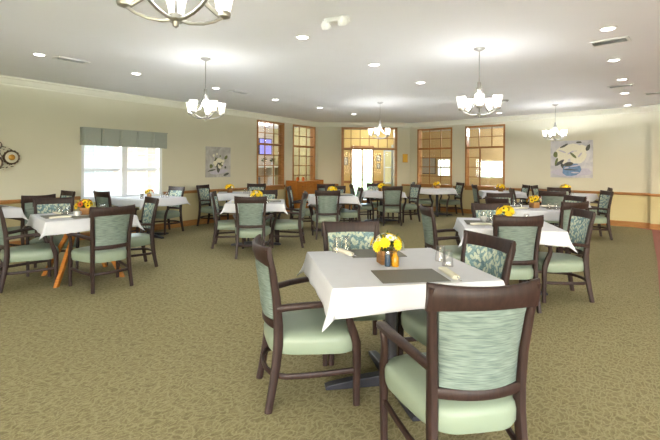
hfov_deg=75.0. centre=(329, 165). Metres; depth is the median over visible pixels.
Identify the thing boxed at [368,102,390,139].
chandelier
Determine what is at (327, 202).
dining chair
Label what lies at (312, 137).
window
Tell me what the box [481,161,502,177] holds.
window
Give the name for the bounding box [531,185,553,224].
dining chair
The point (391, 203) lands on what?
dining chair
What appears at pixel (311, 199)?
tablecloth
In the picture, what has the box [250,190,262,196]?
centrepiece
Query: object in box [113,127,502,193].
wall
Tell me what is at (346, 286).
tablecloth
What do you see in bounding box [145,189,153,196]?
centrepiece
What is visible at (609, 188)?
dining chair
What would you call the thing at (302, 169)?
wall
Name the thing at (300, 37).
recessed light
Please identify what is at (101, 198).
dining chair
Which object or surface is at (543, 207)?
placemat
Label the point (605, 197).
dining chair
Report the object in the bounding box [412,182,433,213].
dining chair
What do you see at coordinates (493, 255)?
dining chair
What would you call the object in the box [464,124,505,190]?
window
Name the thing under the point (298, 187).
sideboard
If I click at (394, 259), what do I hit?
bottle
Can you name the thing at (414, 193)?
dining chair
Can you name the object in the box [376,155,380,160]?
framed print
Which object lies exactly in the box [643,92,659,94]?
ceiling vent
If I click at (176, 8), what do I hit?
chandelier
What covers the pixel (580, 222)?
dining chair
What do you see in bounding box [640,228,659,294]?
floor
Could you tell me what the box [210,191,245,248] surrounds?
dining chair
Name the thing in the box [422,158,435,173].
framed board
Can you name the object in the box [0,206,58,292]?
dining chair
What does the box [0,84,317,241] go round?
wall
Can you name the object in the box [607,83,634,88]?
ceiling vent
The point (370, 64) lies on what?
recessed light
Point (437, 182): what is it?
centrepiece
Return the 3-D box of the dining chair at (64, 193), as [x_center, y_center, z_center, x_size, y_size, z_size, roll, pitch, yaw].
[-4.671,0.896,7.231,0.631,0.941,0.627,0,0,35]
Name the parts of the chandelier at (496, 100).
lamp shade, lamp shade, arm, stem, lamp shade, arm, lamp shade, lamp shade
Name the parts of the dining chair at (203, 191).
leg, rail, backrest, leg, seat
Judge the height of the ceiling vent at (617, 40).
0.013 m
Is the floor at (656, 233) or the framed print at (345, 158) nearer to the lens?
the floor at (656, 233)
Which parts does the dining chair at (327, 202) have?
leg, leg, seat, rail, rail, backrest, leg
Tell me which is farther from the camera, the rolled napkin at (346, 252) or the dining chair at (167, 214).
the dining chair at (167, 214)
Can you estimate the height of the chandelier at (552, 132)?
0.826 m
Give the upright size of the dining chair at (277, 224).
0.941 m
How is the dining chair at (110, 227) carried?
on the floor at (174, 353)
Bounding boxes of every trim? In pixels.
[0,75,659,127]
[0,184,659,203]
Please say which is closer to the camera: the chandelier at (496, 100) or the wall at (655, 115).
the chandelier at (496, 100)
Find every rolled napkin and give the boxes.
[49,215,71,218]
[333,248,355,255]
[438,267,461,280]
[470,223,491,224]
[512,207,527,208]
[540,205,555,206]
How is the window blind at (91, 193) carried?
attached to the window at (123, 152)
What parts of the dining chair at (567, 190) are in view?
rail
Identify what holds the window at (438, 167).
in the wall at (487, 154)
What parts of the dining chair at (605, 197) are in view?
armrest, leg, seat, backrest, rail, leg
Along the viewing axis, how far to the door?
16.24 m
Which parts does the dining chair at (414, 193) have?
leg, seat, leg, backrest, rail, leg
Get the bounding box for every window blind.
[84,145,120,198]
[127,147,157,195]
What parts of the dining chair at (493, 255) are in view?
leg, seat, leg, backrest, rail, leg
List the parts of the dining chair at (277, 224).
leg, armrest, seat, leg, backrest, rail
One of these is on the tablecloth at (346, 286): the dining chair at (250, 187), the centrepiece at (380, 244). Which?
the centrepiece at (380, 244)
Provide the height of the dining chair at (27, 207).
0.941 m
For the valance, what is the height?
0.333 m
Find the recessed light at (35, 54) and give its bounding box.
[31,53,46,56]
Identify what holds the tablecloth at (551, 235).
on the dining table
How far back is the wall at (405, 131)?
14.20 m
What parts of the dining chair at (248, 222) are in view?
leg, rail, backrest, rail, seat, leg, leg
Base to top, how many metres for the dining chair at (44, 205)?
0.941 m
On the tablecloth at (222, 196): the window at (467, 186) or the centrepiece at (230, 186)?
the centrepiece at (230, 186)
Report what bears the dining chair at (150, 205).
on the floor at (174, 353)
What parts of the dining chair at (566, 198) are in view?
rail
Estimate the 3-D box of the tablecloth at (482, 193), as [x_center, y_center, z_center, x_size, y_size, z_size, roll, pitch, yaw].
[4.394,0.742,11.030,1.103,0.181,1.103,0,0,12]
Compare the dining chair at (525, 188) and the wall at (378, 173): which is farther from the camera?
the wall at (378, 173)
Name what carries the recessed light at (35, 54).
in the ceiling
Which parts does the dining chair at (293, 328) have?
leg, rail, backrest, rail, leg, armrest, armrest, seat, leg, leg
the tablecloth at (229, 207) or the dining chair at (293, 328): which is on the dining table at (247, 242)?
the tablecloth at (229, 207)
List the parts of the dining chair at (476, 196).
backrest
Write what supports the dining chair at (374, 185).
on the floor at (174, 353)
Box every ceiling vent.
[52,56,90,64]
[226,90,251,94]
[588,36,630,46]
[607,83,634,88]
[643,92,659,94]
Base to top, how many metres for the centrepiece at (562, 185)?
0.229 m
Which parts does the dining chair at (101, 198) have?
rail, backrest, leg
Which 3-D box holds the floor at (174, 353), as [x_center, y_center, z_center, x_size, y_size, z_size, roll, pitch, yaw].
[-0.008,1.440,7.000,32.000,0.100,26.000,0,0,0]
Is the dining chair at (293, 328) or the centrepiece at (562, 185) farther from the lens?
the centrepiece at (562, 185)
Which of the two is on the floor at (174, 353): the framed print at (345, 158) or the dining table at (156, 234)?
the dining table at (156, 234)
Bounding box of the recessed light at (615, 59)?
[606,58,621,61]
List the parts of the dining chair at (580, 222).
leg, seat, armrest, leg, rail, backrest, rail, leg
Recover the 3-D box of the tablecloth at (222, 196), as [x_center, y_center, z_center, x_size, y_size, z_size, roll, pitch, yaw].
[-2.084,0.711,9.900,1.106,0.193,1.106,0,0,-12]
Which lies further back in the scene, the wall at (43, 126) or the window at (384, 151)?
the window at (384, 151)
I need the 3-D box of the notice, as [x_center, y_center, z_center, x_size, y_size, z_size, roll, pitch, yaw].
[2.482,-0.256,14.188,0.170,0.280,0.023,0,0,0]
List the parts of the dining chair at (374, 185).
backrest, rail, seat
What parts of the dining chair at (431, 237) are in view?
rail, backrest, rail, leg, seat, armrest, armrest, leg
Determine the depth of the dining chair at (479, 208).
5.40 m
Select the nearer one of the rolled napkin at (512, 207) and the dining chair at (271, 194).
the rolled napkin at (512, 207)
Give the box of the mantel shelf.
[258,166,277,184]
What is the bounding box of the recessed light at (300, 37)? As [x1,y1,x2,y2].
[295,35,309,39]
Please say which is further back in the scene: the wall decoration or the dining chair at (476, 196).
the dining chair at (476, 196)
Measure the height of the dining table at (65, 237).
0.756 m
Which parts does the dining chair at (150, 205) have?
seat, leg, armrest, backrest, rail, leg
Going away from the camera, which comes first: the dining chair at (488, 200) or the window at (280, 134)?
the dining chair at (488, 200)
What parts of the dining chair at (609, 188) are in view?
seat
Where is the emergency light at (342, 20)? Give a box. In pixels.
[321,15,349,29]
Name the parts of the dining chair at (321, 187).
rail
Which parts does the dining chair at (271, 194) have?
backrest, rail, seat, leg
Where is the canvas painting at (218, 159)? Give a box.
[205,146,230,176]
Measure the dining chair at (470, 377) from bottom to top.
0.941 m
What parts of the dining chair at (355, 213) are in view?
seat, armrest, leg, backrest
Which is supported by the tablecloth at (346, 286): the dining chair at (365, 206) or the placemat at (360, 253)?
the placemat at (360, 253)
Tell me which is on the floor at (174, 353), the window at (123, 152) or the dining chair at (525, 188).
the dining chair at (525, 188)
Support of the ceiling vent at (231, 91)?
in the ceiling
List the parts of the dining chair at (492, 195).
rail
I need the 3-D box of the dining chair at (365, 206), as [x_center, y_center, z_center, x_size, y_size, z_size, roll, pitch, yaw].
[0.799,0.928,10.919,0.627,0.941,0.631,0,0,-2]
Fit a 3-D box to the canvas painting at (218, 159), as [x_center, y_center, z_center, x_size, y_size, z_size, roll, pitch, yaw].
[-2.736,-0.096,10.556,0.045,0.740,0.760,0,0,34]
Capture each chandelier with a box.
[116,0,232,27]
[186,57,225,120]
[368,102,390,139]
[456,47,502,117]
[542,104,567,140]
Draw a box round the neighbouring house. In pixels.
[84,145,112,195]
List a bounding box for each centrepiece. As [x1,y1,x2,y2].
[75,199,95,214]
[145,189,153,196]
[225,184,233,192]
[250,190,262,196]
[327,186,336,190]
[368,230,403,264]
[378,183,384,190]
[433,181,440,187]
[496,184,504,191]
[496,205,515,215]
[526,195,541,207]
[560,184,570,187]
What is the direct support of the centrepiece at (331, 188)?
on the tablecloth at (311, 199)
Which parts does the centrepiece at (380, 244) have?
wooden planter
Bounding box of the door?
[344,146,382,202]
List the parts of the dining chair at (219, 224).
rail, leg, backrest, leg, seat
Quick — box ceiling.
[0,0,659,131]
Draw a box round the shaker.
[384,250,390,266]
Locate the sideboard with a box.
[286,179,323,211]
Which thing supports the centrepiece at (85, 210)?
on the tablecloth at (57, 226)
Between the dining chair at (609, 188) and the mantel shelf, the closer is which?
the dining chair at (609, 188)
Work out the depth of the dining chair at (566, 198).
7.01 m
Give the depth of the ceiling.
5.41 m
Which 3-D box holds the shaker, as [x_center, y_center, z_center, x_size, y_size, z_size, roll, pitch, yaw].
[0.362,0.578,2.690,0.042,0.098,0.041,0,0,0]
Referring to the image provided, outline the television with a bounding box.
[258,138,271,154]
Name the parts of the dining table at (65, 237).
leg, leg, leg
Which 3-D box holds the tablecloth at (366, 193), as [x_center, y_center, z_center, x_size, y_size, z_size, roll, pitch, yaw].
[1.298,0.717,10.850,1.108,0.166,1.110,0,0,-4]
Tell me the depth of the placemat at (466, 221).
4.89 m
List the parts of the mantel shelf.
post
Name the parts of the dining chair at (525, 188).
backrest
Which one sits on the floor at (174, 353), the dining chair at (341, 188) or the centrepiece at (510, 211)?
the dining chair at (341, 188)
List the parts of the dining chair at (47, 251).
backrest, leg, armrest, seat, armrest, leg, leg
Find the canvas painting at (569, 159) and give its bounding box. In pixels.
[550,140,592,177]
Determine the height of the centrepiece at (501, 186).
0.200 m
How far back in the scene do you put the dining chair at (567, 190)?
9.77 m
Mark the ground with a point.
(367, 178)
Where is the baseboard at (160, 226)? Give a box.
[9,205,659,246]
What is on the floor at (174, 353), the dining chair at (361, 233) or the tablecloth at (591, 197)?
the dining chair at (361, 233)
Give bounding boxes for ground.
[352,174,501,195]
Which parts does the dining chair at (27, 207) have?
seat, leg, backrest, rail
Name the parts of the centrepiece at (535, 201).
wooden planter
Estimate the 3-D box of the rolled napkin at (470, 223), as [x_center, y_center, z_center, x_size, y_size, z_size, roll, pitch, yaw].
[1.645,0.620,4.602,0.277,0.026,0.050,0,0,6]
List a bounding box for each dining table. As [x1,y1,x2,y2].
[41,234,124,287]
[144,231,168,238]
[231,241,280,245]
[325,312,420,421]
[364,198,397,222]
[434,195,451,216]
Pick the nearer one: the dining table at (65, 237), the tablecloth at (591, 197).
the dining table at (65, 237)
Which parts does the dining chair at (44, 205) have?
leg, leg, seat, rail, backrest, leg, leg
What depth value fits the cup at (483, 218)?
4.86 m
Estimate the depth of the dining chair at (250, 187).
10.90 m
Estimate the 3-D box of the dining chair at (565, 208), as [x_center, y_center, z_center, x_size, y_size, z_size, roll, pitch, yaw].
[3.203,0.942,5.996,0.631,0.941,0.627,0,0,-20]
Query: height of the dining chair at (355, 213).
0.941 m
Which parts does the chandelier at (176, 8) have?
arm, arm, arm, lamp shade, arm, arm, lamp shade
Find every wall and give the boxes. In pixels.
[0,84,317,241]
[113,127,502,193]
[274,127,309,184]
[317,127,401,200]
[344,130,392,201]
[401,128,409,202]
[410,112,650,222]
[651,111,659,223]
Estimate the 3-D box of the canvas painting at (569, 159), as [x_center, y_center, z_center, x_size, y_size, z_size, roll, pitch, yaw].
[6.127,-0.174,10.936,0.968,0.940,0.044,0,0,43]
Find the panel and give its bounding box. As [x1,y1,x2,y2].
[391,145,392,185]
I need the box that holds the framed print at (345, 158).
[344,157,347,164]
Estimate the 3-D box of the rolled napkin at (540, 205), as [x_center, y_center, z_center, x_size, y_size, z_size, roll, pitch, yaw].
[3.426,0.630,6.813,0.277,0.026,0.050,0,0,-1]
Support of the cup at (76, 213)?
on the tablecloth at (57, 226)
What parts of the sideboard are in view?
panel, drawer, door, drawer, door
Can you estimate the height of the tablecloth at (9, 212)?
0.195 m
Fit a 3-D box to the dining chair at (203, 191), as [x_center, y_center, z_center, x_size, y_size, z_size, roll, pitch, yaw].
[-2.730,0.908,9.938,0.627,0.941,0.631,0,0,18]
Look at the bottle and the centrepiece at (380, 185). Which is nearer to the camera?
the bottle
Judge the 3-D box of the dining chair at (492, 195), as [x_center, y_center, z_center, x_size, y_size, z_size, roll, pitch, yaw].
[3.012,0.941,7.345,0.631,0.941,0.627,0,0,-5]
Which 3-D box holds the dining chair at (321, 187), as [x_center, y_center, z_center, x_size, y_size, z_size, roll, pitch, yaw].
[-0.196,0.922,11.176,0.631,0.941,0.627,0,0,-22]
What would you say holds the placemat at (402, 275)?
on the tablecloth at (346, 286)
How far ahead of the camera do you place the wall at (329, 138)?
14.05 m
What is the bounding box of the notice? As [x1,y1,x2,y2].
[403,154,407,162]
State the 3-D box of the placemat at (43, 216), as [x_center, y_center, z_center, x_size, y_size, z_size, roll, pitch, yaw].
[-3.286,0.604,5.162,0.280,0.003,0.380,0,0,-43]
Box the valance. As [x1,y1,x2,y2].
[80,127,167,148]
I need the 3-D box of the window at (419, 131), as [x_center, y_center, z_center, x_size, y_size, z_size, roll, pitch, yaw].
[3.340,-0.240,13.631,1.257,1.899,0.230,0,0,43]
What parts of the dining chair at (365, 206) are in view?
seat, leg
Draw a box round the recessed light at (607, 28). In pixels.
[598,26,617,31]
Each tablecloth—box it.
[2,205,27,219]
[25,213,144,238]
[111,195,189,209]
[217,191,251,200]
[219,199,287,214]
[297,248,504,331]
[307,194,361,206]
[362,190,407,198]
[420,187,458,195]
[453,217,577,252]
[479,190,527,198]
[510,205,559,221]
[568,193,598,202]
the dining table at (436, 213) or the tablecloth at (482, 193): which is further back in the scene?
the dining table at (436, 213)
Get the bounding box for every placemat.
[41,214,66,218]
[70,215,88,218]
[348,249,406,257]
[371,269,450,283]
[464,220,490,223]
[543,207,560,208]
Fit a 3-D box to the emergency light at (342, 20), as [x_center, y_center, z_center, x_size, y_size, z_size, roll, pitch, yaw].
[0.043,-1.355,4.077,0.294,0.109,0.154,0,0,23]
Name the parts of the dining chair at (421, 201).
seat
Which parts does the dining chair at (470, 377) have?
leg, armrest, leg, seat, rail, backrest, rail, leg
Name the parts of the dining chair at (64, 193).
rail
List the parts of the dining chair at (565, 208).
leg, backrest, rail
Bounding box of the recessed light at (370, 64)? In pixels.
[368,63,379,65]
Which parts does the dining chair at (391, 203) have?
leg, seat, backrest, rail, leg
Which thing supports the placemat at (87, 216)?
on the tablecloth at (57, 226)
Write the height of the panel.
1.850 m
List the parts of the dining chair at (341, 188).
rail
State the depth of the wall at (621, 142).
10.75 m
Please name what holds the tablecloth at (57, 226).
on the dining table at (65, 237)
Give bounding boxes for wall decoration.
[0,139,19,171]
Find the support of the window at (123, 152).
in the wall at (43, 126)
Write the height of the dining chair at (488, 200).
0.941 m
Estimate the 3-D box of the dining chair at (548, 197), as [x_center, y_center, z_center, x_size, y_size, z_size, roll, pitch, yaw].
[4.423,0.949,8.557,0.631,0.941,0.627,0,0,28]
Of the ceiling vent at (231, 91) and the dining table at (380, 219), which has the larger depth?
the dining table at (380, 219)
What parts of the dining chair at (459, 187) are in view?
leg, seat, backrest, leg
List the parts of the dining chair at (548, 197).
rail, backrest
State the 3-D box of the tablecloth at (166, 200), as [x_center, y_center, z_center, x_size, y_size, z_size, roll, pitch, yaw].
[-3.505,0.694,8.329,1.112,0.176,1.108,0,0,33]
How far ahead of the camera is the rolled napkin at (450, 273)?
2.43 m
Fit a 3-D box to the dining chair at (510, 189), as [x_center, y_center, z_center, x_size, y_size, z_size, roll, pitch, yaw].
[4.170,0.948,9.227,0.627,0.941,0.631,0,0,15]
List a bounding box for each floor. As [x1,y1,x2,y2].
[0,199,659,439]
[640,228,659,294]
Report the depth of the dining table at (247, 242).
7.46 m
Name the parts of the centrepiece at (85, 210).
wooden planter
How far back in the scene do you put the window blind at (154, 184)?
8.95 m
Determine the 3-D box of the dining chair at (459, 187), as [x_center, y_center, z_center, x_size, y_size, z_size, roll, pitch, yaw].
[3.520,0.944,12.404,0.627,0.941,0.631,0,0,-8]
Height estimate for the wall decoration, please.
0.529 m
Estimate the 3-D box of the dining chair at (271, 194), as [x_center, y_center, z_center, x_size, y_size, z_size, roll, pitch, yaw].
[-1.208,0.917,7.885,0.631,0.941,0.627,0,0,-6]
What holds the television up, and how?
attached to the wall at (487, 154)
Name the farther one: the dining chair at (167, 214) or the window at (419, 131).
the window at (419, 131)
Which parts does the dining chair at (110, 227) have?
leg, armrest, leg, seat, rail, rail, backrest, leg, leg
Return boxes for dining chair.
[0,194,55,250]
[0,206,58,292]
[23,197,79,276]
[60,190,75,234]
[66,204,134,293]
[93,190,138,232]
[106,196,158,266]
[155,186,184,234]
[196,184,228,225]
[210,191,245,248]
[233,196,272,258]
[247,183,265,190]
[247,190,279,242]
[252,234,360,414]
[271,191,307,247]
[286,186,314,230]
[309,184,334,217]
[310,190,341,239]
[321,221,384,365]
[325,186,350,221]
[336,187,363,221]
[349,184,373,221]
[367,183,388,219]
[376,186,402,225]
[376,278,540,439]
[392,184,420,222]
[398,230,515,355]
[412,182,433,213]
[419,204,461,260]
[439,182,463,215]
[471,184,485,217]
[471,203,530,280]
[485,196,508,203]
[486,193,512,204]
[492,215,543,312]
[509,188,528,204]
[516,184,529,203]
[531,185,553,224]
[538,190,565,222]
[538,207,595,302]
[539,201,588,258]
[547,187,570,223]
[556,195,586,225]
[588,190,613,239]
[589,187,612,224]
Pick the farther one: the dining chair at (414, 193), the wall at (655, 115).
the dining chair at (414, 193)
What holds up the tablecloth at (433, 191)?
on the dining table at (436, 213)
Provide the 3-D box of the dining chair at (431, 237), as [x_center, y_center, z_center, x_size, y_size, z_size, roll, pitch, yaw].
[1.369,0.931,5.029,0.627,0.941,0.631,0,0,-2]
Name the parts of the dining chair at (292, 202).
backrest, leg, seat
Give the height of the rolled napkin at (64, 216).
0.026 m
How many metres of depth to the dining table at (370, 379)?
2.71 m
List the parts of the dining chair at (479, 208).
leg, backrest, rail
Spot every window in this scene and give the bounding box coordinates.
[81,145,164,201]
[257,120,284,189]
[292,124,315,180]
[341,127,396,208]
[383,150,390,183]
[417,127,452,187]
[437,159,450,175]
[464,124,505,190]
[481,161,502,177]
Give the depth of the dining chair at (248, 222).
6.39 m
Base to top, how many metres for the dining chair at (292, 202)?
0.941 m
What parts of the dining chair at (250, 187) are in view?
rail, backrest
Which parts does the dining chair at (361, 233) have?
leg, leg, rail, backrest, seat, leg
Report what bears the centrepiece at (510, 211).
on the tablecloth at (551, 235)
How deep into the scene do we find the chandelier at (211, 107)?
5.66 m
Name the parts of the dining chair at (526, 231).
leg, rail, backrest, seat, rail, leg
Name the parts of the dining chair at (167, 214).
leg, seat, backrest, rail, leg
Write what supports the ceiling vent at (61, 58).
in the ceiling
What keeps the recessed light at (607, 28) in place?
in the ceiling
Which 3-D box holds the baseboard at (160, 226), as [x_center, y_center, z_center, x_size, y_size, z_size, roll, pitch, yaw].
[-1.476,1.317,8.705,20.026,0.130,9.435,0,0,-19]
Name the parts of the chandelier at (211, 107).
lamp shade, lamp shade, arm, lamp shade, arm, lamp shade, arm, lamp shade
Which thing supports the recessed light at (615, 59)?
in the ceiling
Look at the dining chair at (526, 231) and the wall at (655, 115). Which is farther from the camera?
the wall at (655, 115)
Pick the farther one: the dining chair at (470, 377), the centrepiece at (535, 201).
the centrepiece at (535, 201)
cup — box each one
[73,211,81,215]
[480,216,488,221]
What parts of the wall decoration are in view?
cream dish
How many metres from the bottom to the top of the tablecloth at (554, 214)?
0.190 m
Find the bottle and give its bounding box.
[391,251,398,266]

